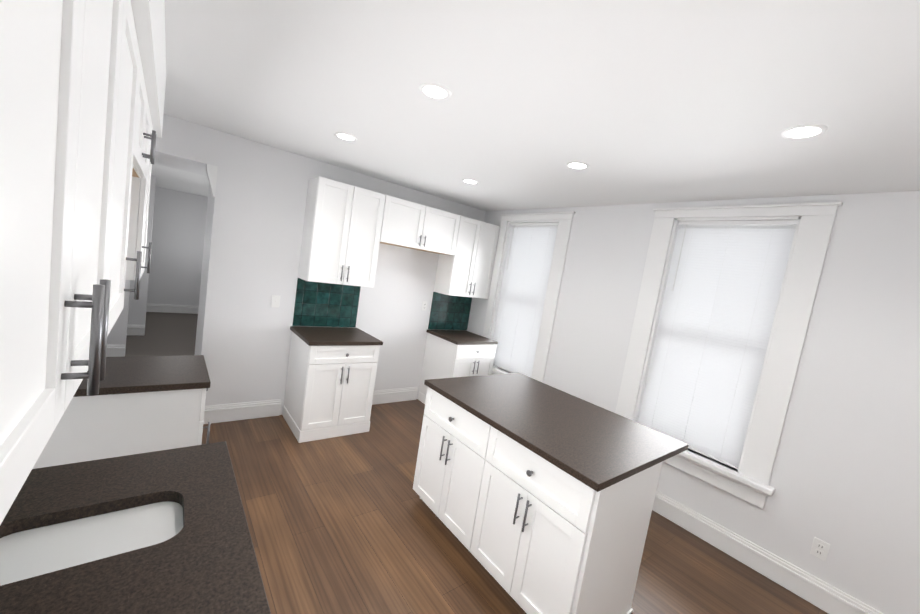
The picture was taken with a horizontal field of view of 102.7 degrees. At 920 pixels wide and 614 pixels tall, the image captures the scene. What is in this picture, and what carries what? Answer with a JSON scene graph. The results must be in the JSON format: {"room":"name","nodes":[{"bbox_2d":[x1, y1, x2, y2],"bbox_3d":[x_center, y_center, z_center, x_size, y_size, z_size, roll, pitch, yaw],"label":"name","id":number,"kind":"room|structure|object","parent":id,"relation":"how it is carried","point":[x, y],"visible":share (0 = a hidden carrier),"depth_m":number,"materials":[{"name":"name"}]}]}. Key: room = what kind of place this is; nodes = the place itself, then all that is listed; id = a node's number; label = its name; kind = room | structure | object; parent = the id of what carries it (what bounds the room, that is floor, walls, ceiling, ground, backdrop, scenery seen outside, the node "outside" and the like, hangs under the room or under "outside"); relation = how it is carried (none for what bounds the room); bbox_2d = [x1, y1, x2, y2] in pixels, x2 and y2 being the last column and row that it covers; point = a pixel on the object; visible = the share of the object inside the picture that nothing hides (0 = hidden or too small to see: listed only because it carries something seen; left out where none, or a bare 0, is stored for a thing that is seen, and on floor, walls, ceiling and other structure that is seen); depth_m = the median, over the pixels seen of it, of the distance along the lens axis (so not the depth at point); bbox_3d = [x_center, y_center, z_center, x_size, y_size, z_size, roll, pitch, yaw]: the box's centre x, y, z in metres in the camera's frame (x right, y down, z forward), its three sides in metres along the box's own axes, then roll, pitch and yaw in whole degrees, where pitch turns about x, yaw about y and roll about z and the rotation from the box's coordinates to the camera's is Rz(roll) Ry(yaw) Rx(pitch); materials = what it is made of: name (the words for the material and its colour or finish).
{"room":"kitchen","nodes":[
{"label":"kitchen","id":0,"kind":"room"},
{"bbox_2d":[107,280,129,350],"bbox_3d":[-4.734,-0.661,3.983,1.760,2.500,0.100,4,7,-39],"label":"wall","id":1,"kind":"structure","parent":0,"point":[117,334],"depth_m":4.54,"materials":[{"name":"white paint"}]},
{"bbox_2d":[106,344,124,356],"bbox_3d":[-4.873,0.498,4.046,1.760,0.166,0.024,4,7,-39],"label":"baseboard","id":2,"kind":"structure","parent":1,"relation":"attached to","point":[115,350],"depth_m":4.54,"materials":[{"name":"white paint"}]},
{"bbox_2d":[127,175,155,334],"bbox_3d":[-5.412,-0.861,4.955,1.900,2.500,0.100,4,7,-39],"label":"wall","id":3,"kind":"structure","parent":0,"point":[136,312],"depth_m":5.50,"materials":[{"name":"white paint"}]},
{"bbox_2d":[127,324,144,335],"bbox_3d":[-5.551,0.298,5.019,1.900,0.166,0.024,4,7,-39],"label":"baseboard","id":4,"kind":"structure","parent":3,"relation":"attached to","point":[132,329],"depth_m":5.55,"materials":[{"name":"white paint"}]},
{"bbox_2d":[125,312,197,356],"bbox_3d":[-5.072,0.461,5.287,3.200,0.060,4.650,4,7,-39],"label":"floor","id":5,"kind":"structure","parent":0,"point":[170,334],"depth_m":5.71,"materials":[{"name":"grey"}]},
{"bbox_2d":[147,186,207,305],"bbox_3d":[-6.166,-1.165,6.878,3.100,2.500,0.100,4,7,-39],"label":"wall","id":6,"kind":"structure","parent":0,"point":[178,228],"depth_m":7.27,"materials":[{"name":"white paint"}]},
{"bbox_2d":[146,303,198,313],"bbox_3d":[-6.344,-0.009,6.911,3.000,0.166,0.024,4,7,-39],"label":"baseboard","id":7,"kind":"structure","parent":6,"relation":"attached to","point":[166,308],"depth_m":7.36,"materials":[{"name":"white paint"}]},
{"bbox_2d":[151,164,208,196],"bbox_3d":[-4.634,-1.962,4.971,3.200,0.100,4.850,4,7,-39],"label":"ceiling","id":8,"kind":"structure","parent":0,"point":[180,180],"depth_m":5.48,"materials":[{"name":"white paint"}]},
{"bbox_2d":[154,114,220,175],"bbox_3d":[-2.500,-1.445,3.123,0.705,0.387,0.790,4,7,-39],"label":"header beam","id":9,"kind":"structure","parent":0,"point":[184,145],"depth_m":2.94,"materials":[{"name":"white paint"}]},
{"bbox_2d":[195,131,485,414],"bbox_3d":[-1.143,-0.222,4.462,3.227,2.637,0.790,4,7,-39],"label":"wall","id":10,"kind":"structure","parent":0,"point":[255,214],"depth_m":3.45,"materials":[{"name":"white paint"}]},
{"bbox_2d":[206,164,217,197],"bbox_3d":[-2.088,-1.053,3.080,0.072,0.250,0.112,4,7,-39],"label":"corbel","id":11,"kind":"object","parent":10,"relation":"attached to","point":[211,171],"visible":1,"depth_m":3.04,"materials":[{"name":"white paint"}]},
{"bbox_2d":[203,399,280,423],"bbox_3d":[-2.066,0.987,3.475,0.685,0.166,0.027,4,7,-39],"label":"baseboard","id":12,"kind":"structure","parent":10,"relation":"attached to","point":[236,411],"depth_m":3.47,"materials":[{"name":"white paint"}]},
{"bbox_2d":[271,295,279,307],"bbox_3d":[-1.752,-0.051,3.497,0.072,0.115,0.017,4,7,-39],"label":"light switch","id":13,"kind":"object","parent":10,"relation":"attached to","point":[275,301],"visible":1,"depth_m":3.50,"materials":[{"name":"white plastic"}]},
{"bbox_2d":[298,176,388,287],"bbox_3d":[-1.157,-0.702,3.620,0.652,0.938,0.325,4,7,-39],"label":"upper cabinet","id":14,"kind":"object","parent":10,"relation":"attached to","point":[347,229],"depth_m":3.47,"materials":[{"name":"white paint"}]},
{"bbox_2d":[292,278,471,329],"bbox_3d":[-0.743,0.017,4.317,2.254,0.480,0.002,4,7,-39],"label":"backsplash","id":15,"kind":"structure","parent":10,"relation":"attached to","point":[318,304],"depth_m":3.90,"materials":[{"name":"green tile"}]},
{"bbox_2d":[372,387,417,404],"bbox_3d":[-0.898,1.076,4.414,0.897,0.166,0.024,4,7,-39],"label":"baseboard","id":16,"kind":"structure","parent":10,"relation":"attached to","point":[401,394],"depth_m":4.49,"materials":[{"name":"white paint"}]},
{"bbox_2d":[382,196,461,255],"bbox_3d":[-0.496,-0.887,4.101,0.956,0.466,0.325,4,7,-39],"label":"upper cabinet","id":17,"kind":"object","parent":10,"relation":"attached to","point":[411,225],"depth_m":3.96,"materials":[{"name":"white paint"}]},
{"bbox_2d":[421,301,426,310],"bbox_3d":[-0.440,-0.012,4.546,0.072,0.115,0.008,4,7,-39],"label":"electrical outlet","id":18,"kind":"object","parent":10,"relation":"attached to","point":[424,306],"visible":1,"depth_m":4.54,"materials":[{"name":"white plastic"}]},
{"bbox_2d":[434,216,499,298],"bbox_3d":[0.090,-0.607,4.625,0.644,0.938,0.325,4,7,-39],"label":"upper cabinet","id":19,"kind":"object","parent":10,"relation":"attached to","point":[469,273],"depth_m":4.48,"materials":[{"name":"white paint"}]},
{"bbox_2d":[201,399,827,613],"bbox_3d":[0.222,1.616,1.832,4.282,0.060,7.550,4,7,-39],"label":"floor","id":20,"kind":"structure","parent":0,"point":[351,524],"depth_m":2.33,"materials":[{"name":"brown wood"}]},
{"bbox_2d":[32,355,210,468],"bbox_3d":[-1.808,0.788,2.024,0.663,0.916,0.534,4,7,-39],"label":"base cabinet","id":21,"kind":"object","parent":20,"relation":"on","point":[140,404],"visible":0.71,"depth_m":1.83,"materials":[{"name":"white paint"}]},
{"bbox_2d":[0,441,270,613],"bbox_3d":[-0.388,1.183,0.225,0.663,0.916,2.722,4,7,-39],"label":"countertop","id":22,"kind":"structure","parent":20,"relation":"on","point":[162,532],"depth_m":0.94,"materials":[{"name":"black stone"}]},
{"bbox_2d":[282,326,382,442],"bbox_3d":[-1.269,0.715,3.625,0.692,0.916,0.663,4,7,-39],"label":"base cabinet","id":23,"kind":"object","parent":20,"relation":"on","point":[330,381],"visible":1,"depth_m":3.40,"materials":[{"name":"white paint"}]},
{"bbox_2d":[417,330,497,403],"bbox_3d":[-0.036,0.808,4.619,0.648,0.916,0.663,4,7,-39],"label":"base cabinet","id":24,"kind":"object","parent":20,"relation":"on","point":[454,353],"visible":0.73,"depth_m":4.42,"materials":[{"name":"white paint"}]},
{"bbox_2d":[413,382,668,613],"bbox_3d":[0.345,1.112,2.296,0.675,0.881,1.354,4,7,-39],"label":"kitchen island","id":25,"kind":"object","parent":20,"relation":"on","point":[537,497],"depth_m":1.87,"materials":[{"name":"white paint"}]},
{"bbox_2d":[425,373,688,488],"bbox_3d":[0.539,0.670,2.359,0.968,0.035,1.354,4,7,-39],"label":"island countertop","id":26,"kind":"structure","parent":25,"relation":"on","point":[597,445],"depth_m":2.13,"materials":[{"name":"brown stone"}]},
{"bbox_2d":[164,0,919,210],"bbox_3d":[0.922,-0.874,1.198,4.282,0.100,6.560,4,7,-39],"label":"ceiling","id":27,"kind":"structure","parent":0,"point":[645,101],"depth_m":1.63,"materials":[{"name":"white paint"}]},
{"bbox_2d":[335,132,356,140],"bbox_3d":[-0.829,-1.234,2.672,0.160,0.006,0.160,4,7,-39],"label":"recessed light","id":28,"kind":"object","parent":27,"relation":"in","point":[346,136],"visible":1,"depth_m":2.66,"materials":[{"name":"white paint"}]},
{"bbox_2d":[419,83,450,99],"bbox_3d":[-0.121,-1.037,1.774,0.160,0.006,0.160,4,7,-39],"label":"recessed light","id":29,"kind":"object","parent":27,"relation":"in","point":[437,91],"visible":1,"depth_m":1.76,"materials":[{"name":"white paint"}]},
{"bbox_2d":[462,179,478,183],"bbox_3d":[0.095,-1.164,3.416,0.160,0.006,0.160,4,7,-39],"label":"recessed light","id":30,"kind":"object","parent":27,"relation":"in","point":[470,181],"visible":0.96,"depth_m":3.40,"materials":[{"name":"white paint"}]},
{"bbox_2d":[565,161,588,169],"bbox_3d":[0.803,-0.967,2.518,0.160,0.006,0.160,4,7,-39],"label":"recessed light","id":31,"kind":"object","parent":27,"relation":"in","point":[576,165],"visible":1,"depth_m":2.51,"materials":[{"name":"white paint"}]},
{"bbox_2d":[780,124,827,138],"bbox_3d":[1.511,-0.770,1.621,0.160,0.006,0.160,4,7,-39],"label":"recessed light","id":32,"kind":"object","parent":27,"relation":"in","point":[805,131],"visible":1,"depth_m":1.61,"materials":[{"name":"white paint"}]},
{"bbox_2d":[467,191,919,613],"bbox_3d":[2.221,0.480,2.597,0.250,2.637,6.680,4,7,-39],"label":"wall","id":33,"kind":"structure","parent":0,"point":[844,482],"depth_m":2.28,"materials":[{"name":"white paint"}]},
{"bbox_2d":[483,211,575,382],"bbox_3d":[0.754,-0.058,4.337,0.235,2.054,1.085,4,7,-39],"label":"window","id":34,"kind":"structure","parent":33,"relation":"in","point":[564,220],"depth_m":4.03,"materials":[{"name":"white paint"}]},
{"bbox_2d":[493,223,557,377],"bbox_3d":[0.730,-0.098,4.364,0.054,1.787,0.736,4,7,-39],"label":"window blind","id":35,"kind":"object","parent":34,"relation":"attached to","point":[529,256],"visible":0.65,"depth_m":4.35,"materials":[{"name":"white fabric"}]},
{"bbox_2d":[615,201,842,508],"bbox_3d":[1.916,0.266,2.864,0.235,2.054,1.182,4,7,-39],"label":"window","id":36,"kind":"structure","parent":33,"relation":"in","point":[749,481],"depth_m":2.54,"materials":[{"name":"white paint"}]},
{"bbox_2d":[638,220,796,469],"bbox_3d":[1.918,0.233,2.858,0.054,1.787,0.748,4,7,-39],"label":"window blind","id":37,"kind":"object","parent":36,"relation":"attached to","point":[719,304],"visible":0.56,"depth_m":2.82,"materials":[{"name":"white fabric"}]},
{"bbox_2d":[652,490,882,613],"bbox_3d":[2.103,1.736,2.405,0.024,0.166,5.700,4,7,-39],"label":"baseboard","id":38,"kind":"structure","parent":33,"relation":"attached to","point":[816,591],"depth_m":2.48,"materials":[{"name":"white paint"}]},
{"bbox_2d":[810,537,829,561],"bbox_3d":[2.232,1.502,2.281,0.008,0.115,0.072,4,7,-39],"label":"electrical outlet","id":39,"kind":"object","parent":33,"relation":"attached to","point":[819,549],"visible":1,"depth_m":2.28,"materials":[{"name":"white plastic"}]},
{"bbox_3d":[-1.036,0.182,0.493,0.120,2.637,7.500,4,7,-39],"label":"wall","id":40,"kind":"structure","parent":0,"visible":0},
{"bbox_2d":[0,0,23,524],"bbox_3d":[-0.167,-0.111,-0.198,0.325,0.762,0.822,4,7,-39],"label":"upper cabinet","id":41,"kind":"object","parent":40,"relation":"attached to","point":[11,11],"depth_m":0.31,"materials":[{"name":"white paint"}]},
{"bbox_2d":[8,0,127,510],"bbox_3d":[-0.614,-0.236,0.369,0.325,0.762,0.881,4,7,-39],"label":"upper cabinet","id":42,"kind":"object","parent":40,"relation":"attached to","point":[82,89],"depth_m":0.43,"materials":[{"name":"white paint"}]},
{"bbox_2d":[68,0,139,83],"bbox_3d":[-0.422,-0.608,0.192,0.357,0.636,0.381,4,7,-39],"label":"upper cabinet","id":43,"kind":"object","parent":40,"relation":"attached to","point":[108,27],"depth_m":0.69,"materials":[{"name":"white paint"}]},
{"bbox_2d":[116,140,139,319],"bbox_3d":[-0.967,-0.334,0.818,0.325,0.762,0.516,4,7,-39],"label":"upper cabinet","id":44,"kind":"object","parent":40,"relation":"attached to","point":[133,190],"depth_m":1.14,"materials":[{"name":"white paint"}]},
{"bbox_2d":[104,0,155,135],"bbox_3d":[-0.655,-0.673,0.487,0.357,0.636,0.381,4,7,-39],"label":"upper cabinet","id":45,"kind":"object","parent":40,"relation":"attached to","point":[131,100],"depth_m":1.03,"materials":[{"name":"white paint"}]},
{"bbox_2d":[132,180,151,283],"bbox_3d":[-1.729,-0.546,1.784,0.325,0.762,0.457,4,7,-39],"label":"upper cabinet","id":46,"kind":"object","parent":40,"relation":"attached to","point":[142,201],"depth_m":1.72,"materials":[{"name":"white paint"}]},
{"bbox_2d":[128,0,163,163],"bbox_3d":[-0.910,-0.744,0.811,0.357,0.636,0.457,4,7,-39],"label":"upper cabinet","id":47,"kind":"object","parent":40,"relation":"attached to","point":[145,146],"depth_m":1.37,"materials":[{"name":"white paint"}]},
{"bbox_2d":[140,0,165,183],"bbox_3d":[-1.282,-0.847,1.282,0.357,0.636,0.762,4,7,-39],"label":"upper cabinet","id":48,"kind":"object","parent":40,"relation":"attached to","point":[145,169],"depth_m":1.70,"materials":[{"name":"white paint"}]}
]}

